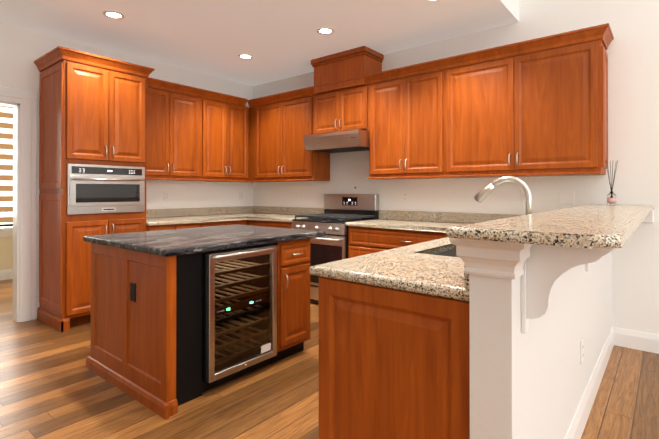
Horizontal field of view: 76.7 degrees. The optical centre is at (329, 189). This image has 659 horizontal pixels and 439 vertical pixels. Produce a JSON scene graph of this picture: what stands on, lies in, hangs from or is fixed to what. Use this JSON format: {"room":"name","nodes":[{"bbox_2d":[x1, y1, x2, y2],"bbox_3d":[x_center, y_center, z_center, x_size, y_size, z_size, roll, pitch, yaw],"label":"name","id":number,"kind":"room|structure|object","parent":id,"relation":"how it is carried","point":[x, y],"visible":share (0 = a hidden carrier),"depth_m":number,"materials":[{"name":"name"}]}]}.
{"room":"kitchen","nodes":[
{"label":"kitchen","id":0,"kind":"room"},
{"bbox_2d":[0,227,12,269],"bbox_3d":[-6.043,-0.144,3.986,0.120,2.770,9.500,0,0,39],"label":"wall","id":1,"kind":"structure","parent":0,"point":[6,253],"depth_m":5.78,"materials":[{"name":"beige paint"}]},
{"bbox_2d":[0,106,12,236],"bbox_3d":[-4.905,-0.278,5.303,0.120,1.850,1.560,0,0,39],"label":"room window","id":2,"kind":"structure","parent":1,"relation":"in","point":[6,166],"depth_m":5.77,"materials":[{"name":"white"}]},
{"bbox_2d":[0,269,12,280],"bbox_3d":[-5.990,1.171,3.937,0.016,0.140,9.500,0,0,39],"label":"baseboard","id":3,"kind":"structure","parent":1,"relation":"attached to","point":[7,274],"depth_m":5.77,"materials":[{"name":"white wood"}]},
{"bbox_2d":[0,22,252,318],"bbox_3d":[-4.167,-0.151,2.457,0.120,2.770,9.500,0,0,39],"label":"wall","id":4,"kind":"structure","parent":0,"point":[22,50],"depth_m":4.89,"materials":[{"name":"white paint"}]},
{"bbox_2d":[0,86,36,321],"bbox_3d":[-3.293,0.149,3.517,0.165,2.180,1.350,0,0,39],"label":"door frame","id":5,"kind":"structure","parent":4,"relation":"attached to","point":[23,103],"depth_m":3.92,"materials":[{"name":"white wood"}]},
{"bbox_2d":[164,191,168,200],"bbox_3d":[-1.974,0.076,5.045,0.008,0.115,0.070,0,0,39],"label":"electrical outlet","id":6,"kind":"object","parent":4,"relation":"attached to","point":[166,195],"visible":1,"depth_m":5.04,"materials":[{"name":"white plastic"}]},
{"bbox_2d":[146,77,201,180],"bbox_3d":[-1.941,-0.672,4.833,0.329,1.085,0.827,0,0,39],"label":"upper cabinet","id":7,"kind":"object","parent":4,"relation":"attached to","point":[195,134],"depth_m":4.77,"materials":[{"name":"brown wood"}]},
{"bbox_2d":[202,89,249,180],"bbox_3d":[-1.445,-0.669,5.442,0.329,1.085,0.745,0,0,39],"label":"upper cabinet","id":8,"kind":"object","parent":4,"relation":"attached to","point":[225,118],"depth_m":5.31,"materials":[{"name":"brown wood"}]},
{"bbox_2d":[0,0,518,85],"bbox_3d":[-3.687,-2.103,2.074,6.220,1.130,9.500,0,0,39],"label":"ceiling","id":9,"kind":"structure","parent":0,"point":[279,39],"depth_m":3.90,"materials":[{"name":"white paint"}]},
{"bbox_2d":[103,10,124,18],"bbox_3d":[-1.884,-1.526,3.634,0.170,0.007,0.170,0,0,39],"label":"recessed light","id":10,"kind":"object","parent":9,"relation":"in","point":[113,14],"visible":1,"depth_m":3.62,"materials":[{"name":"white"}]},
{"bbox_2d":[238,54,252,58],"bbox_3d":[-0.960,-1.521,4.752,0.170,0.007,0.170,0,0,39],"label":"recessed light","id":11,"kind":"object","parent":9,"relation":"in","point":[245,56],"visible":0.98,"depth_m":4.75,"materials":[{"name":"white"}]},
{"bbox_2d":[317,27,333,34],"bbox_3d":[-0.038,-1.524,4.000,0.170,0.007,0.170,0,0,39],"label":"recessed light","id":12,"kind":"object","parent":9,"relation":"in","point":[325,30],"visible":1,"depth_m":3.99,"materials":[{"name":"white"}]},
{"bbox_2d":[0,279,658,438],"bbox_3d":[-1.233,1.248,0.059,12.550,0.050,9.500,0,0,39],"label":"floor","id":13,"kind":"structure","parent":0,"point":[52,386],"depth_m":2.45,"materials":[{"name":"brown wood"}]},
{"bbox_2d":[34,46,154,331],"bbox_3d":[-2.311,0.004,4.111,0.663,2.475,0.860,0,0,39],"label":"tall cabinet","id":14,"kind":"object","parent":13,"relation":"on","point":[93,109],"visible":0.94,"depth_m":3.82,"materials":[{"name":"brown wood"}]},
{"bbox_2d":[67,164,144,214],"bbox_3d":[-2.062,-0.004,3.907,0.086,0.450,0.694,0,0,39],"label":"built-in microwave","id":15,"kind":"object","parent":14,"relation":"in","point":[95,189],"visible":1,"depth_m":3.88,"materials":[{"name":"silver metal"}]},
{"bbox_2d":[146,223,201,230],"bbox_3d":[-1.895,0.808,4.652,0.618,0.872,0.618,0,0,39],"label":"base cabinet","id":16,"kind":"object","parent":13,"relation":"on","point":[188,225],"depth_m":4.46,"materials":[{"name":"brown wood"}]},
{"bbox_2d":[86,238,309,419],"bbox_3d":[-0.901,0.801,3.021,1.085,0.872,1.192,0,0,39],"label":"kitchen island","id":17,"kind":"object","parent":13,"relation":"on","point":[146,329],"visible":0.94,"depth_m":2.49,"materials":[{"name":"brown wood"}]},
{"bbox_2d":[83,224,325,256],"bbox_3d":[-0.874,0.343,3.076,1.090,0.040,1.335,0,0,39],"label":"island countertop","id":18,"kind":"structure","parent":17,"relation":"on","point":[172,242],"depth_m":2.80,"materials":[{"name":"stone"}]},
{"bbox_2d":[202,245,277,392],"bbox_3d":[-0.753,0.810,2.853,0.626,0.853,0.555,0,0,39],"label":"wine cooler","id":19,"kind":"object","parent":17,"relation":"in","point":[239,312],"visible":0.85,"depth_m":2.64,"materials":[{"name":"black"}]},
{"bbox_2d":[202,220,245,226],"bbox_3d":[-1.485,0.810,5.155,0.618,0.872,0.680,0,0,39],"label":"base cabinet","id":20,"kind":"object","parent":13,"relation":"on","point":[240,222],"depth_m":4.97,"materials":[{"name":"brown wood"}]},
{"bbox_2d":[246,220,291,228],"bbox_3d":[-0.527,0.811,5.212,0.797,0.872,0.618,0,0,39],"label":"base cabinet","id":21,"kind":"object","parent":13,"relation":"on","point":[276,224],"depth_m":4.98,"materials":[{"name":"brown wood"}]},
{"bbox_2d":[146,206,323,225],"bbox_3d":[-1.174,0.302,4.904,1.419,0.140,1.914,0,0,39],"label":"countertop","id":22,"kind":"structure","parent":21,"relation":"on","point":[155,217],"depth_m":5.19,"materials":[{"name":"stone"}]},
{"bbox_2d":[291,194,378,303],"bbox_3d":[0.046,0.647,4.679,0.752,1.195,0.718,0,0,39],"label":"range","id":23,"kind":"object","parent":13,"relation":"on","point":[340,211],"visible":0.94,"depth_m":4.49,"materials":[{"name":"silver metal"}]},
{"bbox_2d":[319,276,469,438],"bbox_3d":[0.370,0.795,1.741,0.662,0.872,0.570,0,0,39],"label":"base cabinet","id":24,"kind":"object","parent":13,"relation":"on","point":[394,363],"visible":0.58,"depth_m":1.47,"materials":[{"name":"brown wood"}]},
{"bbox_2d":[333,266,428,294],"bbox_3d":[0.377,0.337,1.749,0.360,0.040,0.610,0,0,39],"label":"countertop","id":25,"kind":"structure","parent":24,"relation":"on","point":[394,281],"depth_m":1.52,"materials":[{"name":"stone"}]},
{"bbox_2d":[309,211,520,300],"bbox_3d":[1.023,0.256,2.590,0.720,0.209,2.727,0,0,39],"label":"countertop","id":26,"kind":"structure","parent":24,"relation":"on","point":[418,268],"depth_m":1.92,"materials":[{"name":"stone"}]},
{"bbox_2d":[431,248,457,256],"bbox_3d":[0.799,0.466,2.264,0.440,0.208,0.780,0,0,39],"label":"sink","id":27,"kind":"object","parent":26,"relation":"in","point":[451,252],"depth_m":2.50,"materials":[{"name":"silver metal"}]},
{"bbox_2d":[474,176,531,214],"bbox_3d":[0.895,0.123,2.156,0.307,0.390,0.113,0,0,39],"label":"faucet","id":28,"kind":"object","parent":26,"relation":"on","point":[483,194],"visible":0.65,"depth_m":2.15,"materials":[{"name":"silver metal"}]},
{"bbox_2d":[348,226,447,257],"bbox_3d":[0.908,0.805,4.056,1.357,0.872,0.597,0,0,39],"label":"base cabinet","id":29,"kind":"object","parent":13,"relation":"on","point":[364,240],"depth_m":3.99,"materials":[{"name":"brown wood"}]},
{"bbox_2d":[379,210,400,213],"bbox_3d":[0.879,0.298,4.042,1.341,0.140,0.657,0,0,39],"label":"countertop","id":30,"kind":"structure","parent":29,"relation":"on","point":[380,211],"depth_m":4.62,"materials":[{"name":"stone"}]},
{"bbox_2d":[253,0,658,334],"bbox_3d":[1.806,-0.710,3.797,12.550,3.900,0.120,0,0,39],"label":"wall","id":31,"kind":"structure","parent":0,"point":[632,50],"depth_m":3.43,"materials":[{"name":"white paint"}]},
{"bbox_2d":[247,100,250,181],"bbox_3d":[-1.058,-0.667,5.852,0.407,1.085,0.308,0,0,39],"label":"strip","id":32,"kind":"object","parent":31,"relation":"attached to","point":[249,101],"depth_m":5.67,"materials":[{"name":"brown wood"}]},
{"bbox_2d":[251,87,329,181],"bbox_3d":[-0.502,-0.669,5.386,1.045,1.085,0.328,0,0,39],"label":"upper cabinet","id":33,"kind":"object","parent":31,"relation":"attached to","point":[279,123],"depth_m":5.23,"materials":[{"name":"brown wood"}]},
{"bbox_2d":[311,87,366,134],"bbox_3d":[0.210,-0.920,4.806,0.792,0.589,0.328,0,0,39],"label":"upper cabinet","id":34,"kind":"object","parent":31,"relation":"attached to","point":[336,111],"depth_m":4.67,"materials":[{"name":"brown wood"}]},
{"bbox_2d":[303,129,368,152],"bbox_3d":[0.157,-0.537,4.739,0.786,0.172,0.498,0,0,39],"label":"range hood","id":35,"kind":"object","parent":34,"relation":"attached to","point":[346,141],"visible":0.94,"depth_m":4.54,"materials":[{"name":"silver metal"}]},
{"bbox_2d":[311,46,382,94],"bbox_3d":[0.204,-1.324,4.794,0.710,0.397,0.358,0,0,39],"label":"upper cabinet","id":36,"kind":"object","parent":31,"relation":"attached to","point":[339,71],"depth_m":4.61,"materials":[{"name":"brown wood"}]},
{"bbox_2d":[402,191,407,201],"bbox_3d":[0.821,0.074,4.513,0.070,0.115,0.008,0,0,39],"label":"electrical outlet","id":37,"kind":"object","parent":31,"relation":"attached to","point":[404,196],"visible":1,"depth_m":4.51,"materials":[{"name":"white plastic"}]},
{"bbox_2d":[367,59,442,178],"bbox_3d":[0.847,-0.674,4.287,0.850,1.085,0.328,0,0,39],"label":"upper cabinet","id":38,"kind":"object","parent":31,"relation":"attached to","point":[405,104],"depth_m":4.14,"materials":[{"name":"brown wood"}]},
{"bbox_2d":[520,191,525,203],"bbox_3d":[1.758,0.070,3.749,0.070,0.115,0.008,0,0,39],"label":"electrical outlet","id":39,"kind":"object","parent":31,"relation":"attached to","point":[522,194],"visible":0.42,"depth_m":3.76,"materials":[{"name":"white plastic"}]},
{"bbox_2d":[443,24,610,177],"bbox_3d":[1.660,-0.677,3.624,1.249,1.085,0.328,0,0,39],"label":"upper cabinet","id":40,"kind":"object","parent":31,"relation":"attached to","point":[536,107],"depth_m":3.42,"materials":[{"name":"brown wood"}]},
{"bbox_2d":[559,191,574,204],"bbox_3d":[2.018,0.069,3.539,0.115,0.115,0.006,0,0,39],"label":"outlet","id":41,"kind":"object","parent":31,"relation":"attached to","point":[566,197],"visible":1,"depth_m":3.54,"materials":[{"name":"white plastic"}]},
{"bbox_2d":[615,327,658,353],"bbox_3d":[4.443,1.160,1.551,5.635,0.140,0.016,0,0,39],"label":"baseboard","id":42,"kind":"structure","parent":31,"relation":"attached to","point":[637,340],"depth_m":3.22,"materials":[{"name":"white wood"}]},
{"bbox_2d":[469,252,611,438],"bbox_3d":[1.350,0.691,2.317,0.125,1.086,2.740,0,0,39],"label":"wall","id":43,"kind":"structure","parent":0,"point":[532,382],"depth_m":1.42,"materials":[{"name":"white paint"}]},
{"bbox_2d":[449,237,533,279],"bbox_3d":[0.497,0.202,1.272,0.217,0.116,0.131,0,0,39],"label":"trim","id":44,"kind":"structure","parent":43,"relation":"attached to","point":[506,260],"depth_m":1.23,"materials":[{"name":"white wood"}]},
{"bbox_2d":[446,204,653,248],"bbox_3d":[1.406,0.130,2.194,0.420,0.033,2.857,0,0,39],"label":"bar","id":45,"kind":"object","parent":43,"relation":"on","point":[600,226],"visible":1,"depth_m":1.20,"materials":[{"name":"stone"}]},
{"bbox_2d":[605,160,617,204],"bbox_3d":[2.153,-0.053,3.175,0.081,0.339,0.079,0,0,39],"label":"reed diffuser","id":46,"kind":"object","parent":45,"relation":"on","point":[611,197],"visible":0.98,"depth_m":3.16,"materials":[{"name":"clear glass"}]},
{"bbox_2d":[521,244,614,333],"bbox_3d":[0.703,0.295,1.227,0.249,0.300,0.040,0,0,39],"label":"corbel","id":47,"kind":"object","parent":43,"relation":"attached to","point":[545,267],"depth_m":1.26,"materials":[{"name":"white wood"}]},
{"bbox_2d":[580,338,583,363],"bbox_3d":[1.320,0.843,2.173,0.008,0.115,0.070,0,0,39],"label":"outlet","id":48,"kind":"object","parent":43,"relation":"attached to","point":[581,352],"visible":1,"depth_m":2.15,"materials":[{"name":"white plastic"}]},
{"bbox_2d":[565,327,614,438],"bbox_3d":[1.393,1.163,2.256,0.016,0.140,2.736,0,0,39],"label":"baseboard","id":49,"kind":"structure","parent":43,"relation":"attached to","point":[575,431],"depth_m":2.35,"materials":[{"name":"white wood"}]},
{"bbox_2d":[645,211,651,222],"bbox_3d":[2.266,0.303,3.146,0.249,0.300,0.040,0,0,39],"label":"corbel","id":50,"kind":"object","parent":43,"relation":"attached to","point":[648,219],"depth_m":3.17,"materials":[{"name":"white wood"}]}
]}

